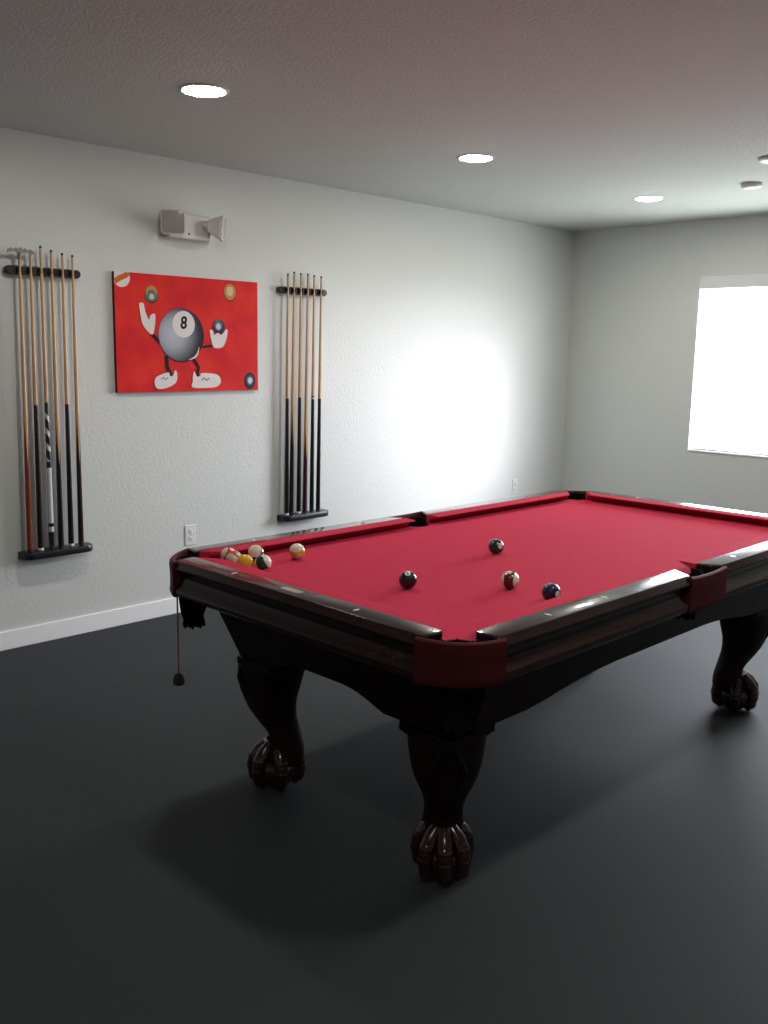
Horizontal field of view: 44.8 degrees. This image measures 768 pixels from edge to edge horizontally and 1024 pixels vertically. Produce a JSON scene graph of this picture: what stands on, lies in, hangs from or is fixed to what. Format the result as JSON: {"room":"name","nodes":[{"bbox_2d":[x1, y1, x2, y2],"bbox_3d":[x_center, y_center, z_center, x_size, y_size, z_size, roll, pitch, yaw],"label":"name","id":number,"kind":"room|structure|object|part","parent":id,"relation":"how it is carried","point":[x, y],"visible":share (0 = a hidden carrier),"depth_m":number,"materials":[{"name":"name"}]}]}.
{"room":"billiard room","nodes":[
{"label":"billiard room","id":0,"kind":"room"},
{"bbox_2d":[0,127,573,631],"bbox_3d":[-2.062,-0.536,4.418,0.150,2.514,10.518,11,14,44],"label":"wall","id":1,"kind":"structure","parent":0,"point":[445,332],"depth_m":5.61,"materials":[{"name":"white paint"}]},
{"bbox_2d":[3,265,92,560],"bbox_3d":[-1.660,-0.486,4.663,0.092,1.433,0.380,11,14,44],"label":"cue rack","id":2,"kind":"object","parent":1,"relation":"attached to","point":[8,269],"visible":0.99,"depth_m":4.65,"materials":[{"name":"black paint"}]},
{"bbox_2d":[7,247,33,551],"bbox_3d":[-1.747,-0.530,4.559,0.029,1.478,0.132,11,14,44],"label":"stick","id":3,"kind":"object","parent":2,"relation":"on","point":[20,250],"visible":1,"depth_m":4.56,"materials":[{"name":"brown wood"}]},
{"bbox_2d":[29,254,43,550],"bbox_3d":[-1.717,-0.532,4.593,0.029,1.470,0.029,10,13,44],"label":"pool cue","id":4,"kind":"object","parent":2,"relation":"on","point":[34,374],"visible":1,"depth_m":4.61,"materials":[{"name":"brown wood"}]},
{"bbox_2d":[39,246,54,548],"bbox_3d":[-1.676,-0.550,4.630,0.029,1.495,0.029,10,13,44],"label":"pool cue","id":5,"kind":"object","parent":2,"relation":"on","point":[45,379],"visible":1,"depth_m":4.64,"materials":[{"name":"black wood"}]},
{"bbox_2d":[50,250,63,547],"bbox_3d":[-1.641,-0.549,4.668,0.029,1.480,0.029,10,13,44],"label":"pool cue","id":6,"kind":"object","parent":2,"relation":"on","point":[56,406],"visible":1,"depth_m":4.68,"materials":[{"name":"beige wood"}]},
{"bbox_2d":[61,253,73,545],"bbox_3d":[-1.602,-0.550,4.708,0.029,1.470,0.029,10,13,44],"label":"pool cue","id":7,"kind":"object","parent":2,"relation":"on","point":[66,391],"visible":1,"depth_m":4.72,"materials":[{"name":"brown wood"}]},
{"bbox_2d":[71,255,83,544],"bbox_3d":[-1.563,-0.553,4.747,0.029,1.465,0.029,10,13,44],"label":"pool cue","id":8,"kind":"object","parent":2,"relation":"on","point":[76,392],"visible":1,"depth_m":4.76,"materials":[{"name":"black wood"}]},
{"bbox_2d":[0,597,180,650],"bbox_3d":[-2.042,0.668,4.550,0.014,0.097,10.168,11,14,44],"label":"baseboard","id":9,"kind":"structure","parent":1,"relation":"attached to","point":[15,638],"depth_m":4.99,"materials":[{"name":"white paint"}]},
{"bbox_2d":[112,271,257,392],"bbox_3d":[-1.082,-0.990,5.207,0.027,0.626,0.929,11,14,44],"label":"painting","id":10,"kind":"object","parent":1,"relation":"attached to","point":[172,333],"visible":1,"depth_m":5.16,"materials":[{"name":"red paint"}]},
{"bbox_2d":[185,524,195,545],"bbox_3d":[-1.120,0.133,5.398,0.009,0.120,0.072,11,14,44],"label":"wall outlet","id":11,"kind":"object","parent":1,"relation":"attached to","point":[190,530],"visible":1,"depth_m":5.39,"materials":[{"name":"white plastic"}]},
{"bbox_2d":[160,209,226,241],"bbox_3d":[-1.028,-1.548,5.045,0.183,0.136,0.431,11,14,44],"label":"emergency light","id":12,"kind":"object","parent":1,"relation":"attached to","point":[175,224],"visible":1,"depth_m":5.07,"materials":[{"name":"white plastic"}]},
{"bbox_2d":[276,286,327,521],"bbox_3d":[-0.494,-0.666,5.826,0.092,1.433,0.380,11,14,44],"label":"cue rack","id":13,"kind":"object","parent":1,"relation":"attached to","point":[280,289],"visible":0.98,"depth_m":5.81,"materials":[{"name":"black paint"}]},
{"bbox_2d":[284,274,288,514],"bbox_3d":[-0.593,-0.706,5.715,0.029,1.470,0.029,10,13,44],"label":"pool cue","id":14,"kind":"object","parent":13,"relation":"on","point":[286,498],"visible":1,"depth_m":5.73,"materials":[{"name":"brown wood"}]},
{"bbox_2d":[289,272,294,514],"bbox_3d":[-0.563,-0.718,5.743,0.029,1.485,0.029,10,12,44],"label":"pool cue","id":15,"kind":"object","parent":13,"relation":"on","point":[291,482],"visible":1,"depth_m":5.76,"materials":[{"name":"black wood"}]},
{"bbox_2d":[296,273,301,513],"bbox_3d":[-0.523,-0.721,5.783,0.029,1.480,0.029,10,13,44],"label":"pool cue","id":16,"kind":"object","parent":13,"relation":"on","point":[298,498],"visible":1,"depth_m":5.79,"materials":[{"name":"brown wood"}]},
{"bbox_2d":[302,274,308,512],"bbox_3d":[-0.485,-0.727,5.821,0.029,1.480,0.029,10,12,44],"label":"pool cue","id":17,"kind":"object","parent":13,"relation":"on","point":[304,503],"visible":1,"depth_m":5.83,"materials":[{"name":"beige wood"}]},
{"bbox_2d":[309,275,314,511],"bbox_3d":[-0.448,-0.731,5.859,0.029,1.475,0.029,10,13,44],"label":"pool cue","id":18,"kind":"object","parent":13,"relation":"on","point":[311,496],"visible":1,"depth_m":5.87,"materials":[{"name":"black wood"}]},
{"bbox_2d":[316,276,321,510],"bbox_3d":[-0.407,-0.735,5.899,0.029,1.472,0.029,10,13,44],"label":"pool cue","id":19,"kind":"object","parent":13,"relation":"on","point":[320,320],"visible":1,"depth_m":5.91,"materials":[{"name":"black wood"}]},
{"bbox_2d":[512,479,517,493],"bbox_3d":[1.065,-0.206,7.578,0.009,0.120,0.072,11,14,44],"label":"wall outlet","id":20,"kind":"object","parent":1,"relation":"attached to","point":[514,481],"visible":1,"depth_m":7.57,"materials":[{"name":"white plastic"}]},
{"bbox_2d":[0,607,767,1023],"bbox_3d":[0.596,1.260,2.032,7.700,0.120,10.518,11,14,44],"label":"floor","id":21,"kind":"structure","parent":0,"point":[618,820],"depth_m":2.85,"materials":[{"name":"concrete"}]},
{"bbox_2d":[169,490,767,884],"bbox_3d":[0.583,0.502,3.645,2.545,0.823,1.432,-9,14,-44],"label":"pool table","id":22,"kind":"object","parent":21,"relation":"on","point":[458,653],"visible":1,"depth_m":2.98,"materials":[{"name":"red fabric"}]},
{"bbox_2d":[173,597,184,685],"bbox_3d":[-0.708,0.436,3.206,0.041,0.328,0.041,11,14,44],"label":"holder","id":23,"kind":"object","parent":22,"relation":"hanging from","point":[178,678],"visible":0.94,"depth_m":3.21,"materials":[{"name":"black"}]},
{"bbox_3d":[-0.707,0.418,3.202,0.005,0.291,0.007,-3,11,-23],"label":"cord","id":24,"kind":"part","parent":23,"relation":"part of","materials":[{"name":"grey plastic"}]},
{"bbox_2d":[173,672,184,685],"bbox_3d":[-0.711,0.577,3.230,0.041,0.042,0.041,11,14,44],"label":"cup","id":25,"kind":"object","parent":23,"relation":"on","point":[178,679],"depth_m":3.22,"materials":[{"name":"black rubber"}]},
{"bbox_2d":[220,547,234,559],"bbox_3d":[-0.534,0.150,3.207,0.057,0.057,0.057,7,11,31],"label":"ball","id":26,"kind":"object","parent":22,"relation":"on","point":[225,551],"visible":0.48,"depth_m":3.19,"materials":[{"name":"beige"}]},
{"bbox_2d":[226,551,240,562],"bbox_3d":[-0.507,0.159,3.156,0.057,0.057,0.057,-3,11,-24],"label":"ball","id":27,"kind":"object","parent":22,"relation":"on","point":[232,556],"visible":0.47,"depth_m":3.13,"materials":[{"name":"beige plastic"}]},
{"bbox_2d":[236,554,253,566],"bbox_3d":[-0.462,0.170,3.101,0.057,0.057,0.057,-2,10,-19],"label":"ball","id":28,"kind":"object","parent":22,"relation":"on","point":[247,560],"visible":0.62,"depth_m":3.08,"materials":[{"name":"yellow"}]},
{"bbox_2d":[248,545,263,560],"bbox_3d":[-0.447,0.143,3.256,0.057,0.057,0.057,-6,12,-36],"label":"ball","id":29,"kind":"object","parent":22,"relation":"on","point":[254,551],"visible":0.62,"depth_m":3.23,"materials":[{"name":"beige plastic"}]},
{"bbox_2d":[254,554,271,570],"bbox_3d":[-0.403,0.170,3.105,0.057,0.057,0.057,-2,10,-18],"label":"ball","id":30,"kind":"object","parent":22,"relation":"on","point":[263,562],"visible":0.95,"depth_m":3.08,"materials":[{"name":"beige"}]},
{"bbox_3d":[-0.395,0.684,3.248,0.211,0.375,0.201,10,13,41],"label":"leg","id":31,"kind":"part","parent":22,"relation":"part of","materials":[{"name":"brown wood"}]},
{"bbox_3d":[-0.310,0.138,3.624,1.036,0.128,0.085,-9,14,-44],"label":"rail","id":32,"kind":"part","parent":22,"relation":"part of","materials":[{"name":"red fabric"}]},
{"bbox_2d":[289,543,304,558],"bbox_3d":[-0.307,0.139,3.292,0.057,0.057,0.057,-3,11,-22],"label":"ball","id":33,"kind":"object","parent":22,"relation":"on","point":[296,551],"visible":1,"depth_m":3.27,"materials":[{"name":"beige"}]},
{"bbox_2d":[199,518,414,558],"bbox_3d":[-0.252,0.103,3.571,1.032,0.036,0.062,-9,14,-44],"label":"cushion","id":34,"kind":"object","parent":22,"relation":"on","point":[314,539],"depth_m":3.59,"materials":[{"name":"red fabric"}]},
{"bbox_3d":[-0.279,0.293,2.733,0.085,0.128,1.132,-9,14,-44],"label":"rail","id":35,"kind":"part","parent":22,"relation":"part of","materials":[{"name":"brown wood"}]},
{"bbox_2d":[196,557,440,629],"bbox_3d":[-0.226,0.240,2.777,0.062,0.036,1.112,-9,14,-44],"label":"cushion","id":36,"kind":"object","parent":22,"relation":"on","point":[411,618],"depth_m":2.70,"materials":[{"name":"red fabric"}]},
{"bbox_2d":[399,571,416,588],"bbox_3d":[0.074,0.212,2.910,0.057,0.057,0.057,-3,11,-24],"label":"ball","id":37,"kind":"object","parent":22,"relation":"on","point":[407,579],"visible":1,"depth_m":2.89,"materials":[{"name":"black plastic"}]},
{"bbox_3d":[0.176,0.792,2.682,0.201,0.375,0.211,10,13,41],"label":"leg","id":38,"kind":"part","parent":22,"relation":"part of","materials":[{"name":"brown wood"}]},
{"bbox_3d":[0.538,0.009,4.458,1.076,0.128,0.085,-9,14,-44],"label":"rail","id":39,"kind":"part","parent":22,"relation":"part of","materials":[{"name":"red fabric"}]},
{"bbox_2d":[488,539,503,553],"bbox_3d":[0.413,0.127,3.436,0.057,0.057,0.057,7,11,30],"label":"ball","id":40,"kind":"object","parent":22,"relation":"on","point":[496,546],"visible":1,"depth_m":3.42,"materials":[{"name":"teal plastic"}]},
{"bbox_2d":[426,492,569,522],"bbox_3d":[0.585,-0.025,4.394,1.072,0.036,0.062,-9,14,-44],"label":"cushion","id":41,"kind":"object","parent":22,"relation":"on","point":[468,513],"depth_m":4.34,"materials":[{"name":"red fabric"}]},
{"bbox_2d":[501,571,518,588],"bbox_3d":[0.397,0.214,2.933,0.057,0.058,0.057,-3,11,-22],"label":"ball","id":42,"kind":"object","parent":22,"relation":"on","point":[509,579],"visible":1,"depth_m":2.91,"materials":[{"name":"beige"}]},
{"bbox_2d":[541,583,560,599],"bbox_3d":[0.500,0.241,2.788,0.057,0.057,0.057,1,10,-1],"label":"ball","id":43,"kind":"object","parent":22,"relation":"on","point":[550,590],"visible":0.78,"depth_m":2.77,"materials":[{"name":"blue plastic"}]},
{"bbox_2d":[477,567,676,629],"bbox_3d":[0.580,0.259,2.749,1.032,0.036,0.062,-9,14,-44],"label":"cushion","id":44,"kind":"object","parent":22,"relation":"on","point":[492,622],"depth_m":2.68,"materials":[{"name":"red fabric"}]},
{"bbox_3d":[0.626,0.314,2.700,1.036,0.128,0.085,-9,14,-44],"label":"rail","id":45,"kind":"part","parent":22,"relation":"part of","materials":[{"name":"brown wood"}]},
{"bbox_3d":[1.456,0.029,4.439,0.085,0.128,1.132,-9,14,-44],"label":"rail","id":46,"kind":"part","parent":22,"relation":"part of","materials":[{"name":"red fabric"}]},
{"bbox_2d":[585,492,767,525],"bbox_3d":[1.405,-0.008,4.380,0.062,0.036,1.112,-9,14,-44],"label":"cushion","id":47,"kind":"object","parent":22,"relation":"on","point":[726,516],"depth_m":4.40,"materials":[{"name":"red fabric"}]},
{"bbox_2d":[679,535,767,569],"bbox_3d":[1.417,0.132,3.572,1.072,0.036,0.062,-9,14,-44],"label":"cushion","id":48,"kind":"object","parent":22,"relation":"on","point":[696,562],"depth_m":3.35,"materials":[{"name":"red fabric"}]},
{"bbox_3d":[1.474,0.185,3.534,1.076,0.128,0.085,-9,14,-44],"label":"rail","id":49,"kind":"part","parent":22,"relation":"part of","materials":[{"name":"brown wood"}]},
{"bbox_3d":[1.556,0.582,4.038,0.211,0.375,0.201,10,13,41],"label":"leg","id":50,"kind":"part","parent":22,"relation":"part of","materials":[{"name":"brown wood"}]},
{"bbox_2d":[0,0,767,231],"bbox_3d":[0.642,-1.336,1.584,7.700,0.120,10.518,11,14,44],"label":"ceiling","id":51,"kind":"structure","parent":0,"point":[584,109],"depth_m":3.66,"materials":[{"name":"grey paint"}]},
{"bbox_2d":[178,83,229,97],"bbox_3d":[-0.708,-1.653,3.665,0.200,0.011,0.200,11,14,44],"label":"recessed light","id":52,"kind":"object","parent":51,"relation":"in","point":[205,90],"visible":1,"depth_m":3.64,"materials":[{"name":"white plastic"}]},
{"bbox_2d":[182,86,224,96],"bbox_3d":[-0.708,-1.652,3.665,0.166,0.010,0.166,11,14,44],"label":"diffuser","id":53,"kind":"object","parent":52,"relation":"attached to","point":[197,91],"depth_m":3.65,"materials":[{"name":"white plastic"}]},
{"bbox_2d":[457,154,494,161],"bbox_3d":[0.477,-1.835,4.843,0.200,0.011,0.200,11,14,44],"label":"recessed light","id":54,"kind":"object","parent":51,"relation":"in","point":[465,157],"visible":1,"depth_m":4.81,"materials":[{"name":"white plastic"}]},
{"bbox_2d":[633,196,664,200],"bbox_3d":[1.702,-2.012,5.992,0.200,0.011,0.200,11,14,44],"label":"recessed light","id":55,"kind":"object","parent":51,"relation":"in","point":[639,198],"visible":1,"depth_m":5.95,"materials":[{"name":"white plastic"}]},
{"bbox_2d":[636,197,661,200],"bbox_3d":[1.702,-2.012,5.993,0.166,0.010,0.166,11,14,44],"label":"diffuser","id":56,"kind":"object","parent":55,"relation":"attached to","point":[637,198],"depth_m":5.97,"materials":[{"name":"white plastic"}]},
{"bbox_2d":[741,182,762,189],"bbox_3d":[2.140,-1.898,5.430,0.120,0.028,0.120,11,14,44],"label":"smoke detector","id":57,"kind":"object","parent":51,"relation":"attached to","point":[748,185],"visible":1,"depth_m":5.39,"materials":[{"name":"white plastic"}]},
{"bbox_2d":[758,156,767,163],"bbox_3d":[1.988,-1.784,4.724,0.170,0.018,0.170,11,14,44],"label":"recessed light","id":58,"kind":"object","parent":51,"relation":"in","point":[764,160],"visible":1,"depth_m":4.71,"materials":[{"name":"white plastic"}]},
{"bbox_2d":[561,215,767,513],"bbox_3d":[4.225,-0.596,5.405,7.400,2.514,0.130,11,14,44],"label":"wall","id":59,"kind":"structure","parent":0,"point":[639,305],"depth_m":7.35,"materials":[{"name":"white paint"}]},
{"bbox_2d":[687,289,767,457],"bbox_3d":[3.100,-0.973,6.501,2.013,1.324,0.183,11,14,44],"label":"window","id":60,"kind":"structure","parent":59,"relation":"in","point":[730,452],"depth_m":7.16,"materials":[{"name":"white plastic"}]},
{"bbox_3d":[3.074,-0.361,6.591,1.921,0.014,0.140,11,14,44],"label":"sill","id":61,"kind":"part","parent":60,"relation":"part of","materials":[{"name":"white paint"}]},
{"bbox_2d":[700,274,767,288],"bbox_3d":[3.038,-1.586,6.319,1.877,0.088,0.042,11,14,44],"label":"window blind","id":62,"kind":"object","parent":59,"relation":"attached to","point":[758,280],"visible":1,"depth_m":6.77,"materials":[{"name":"white"}]}
]}

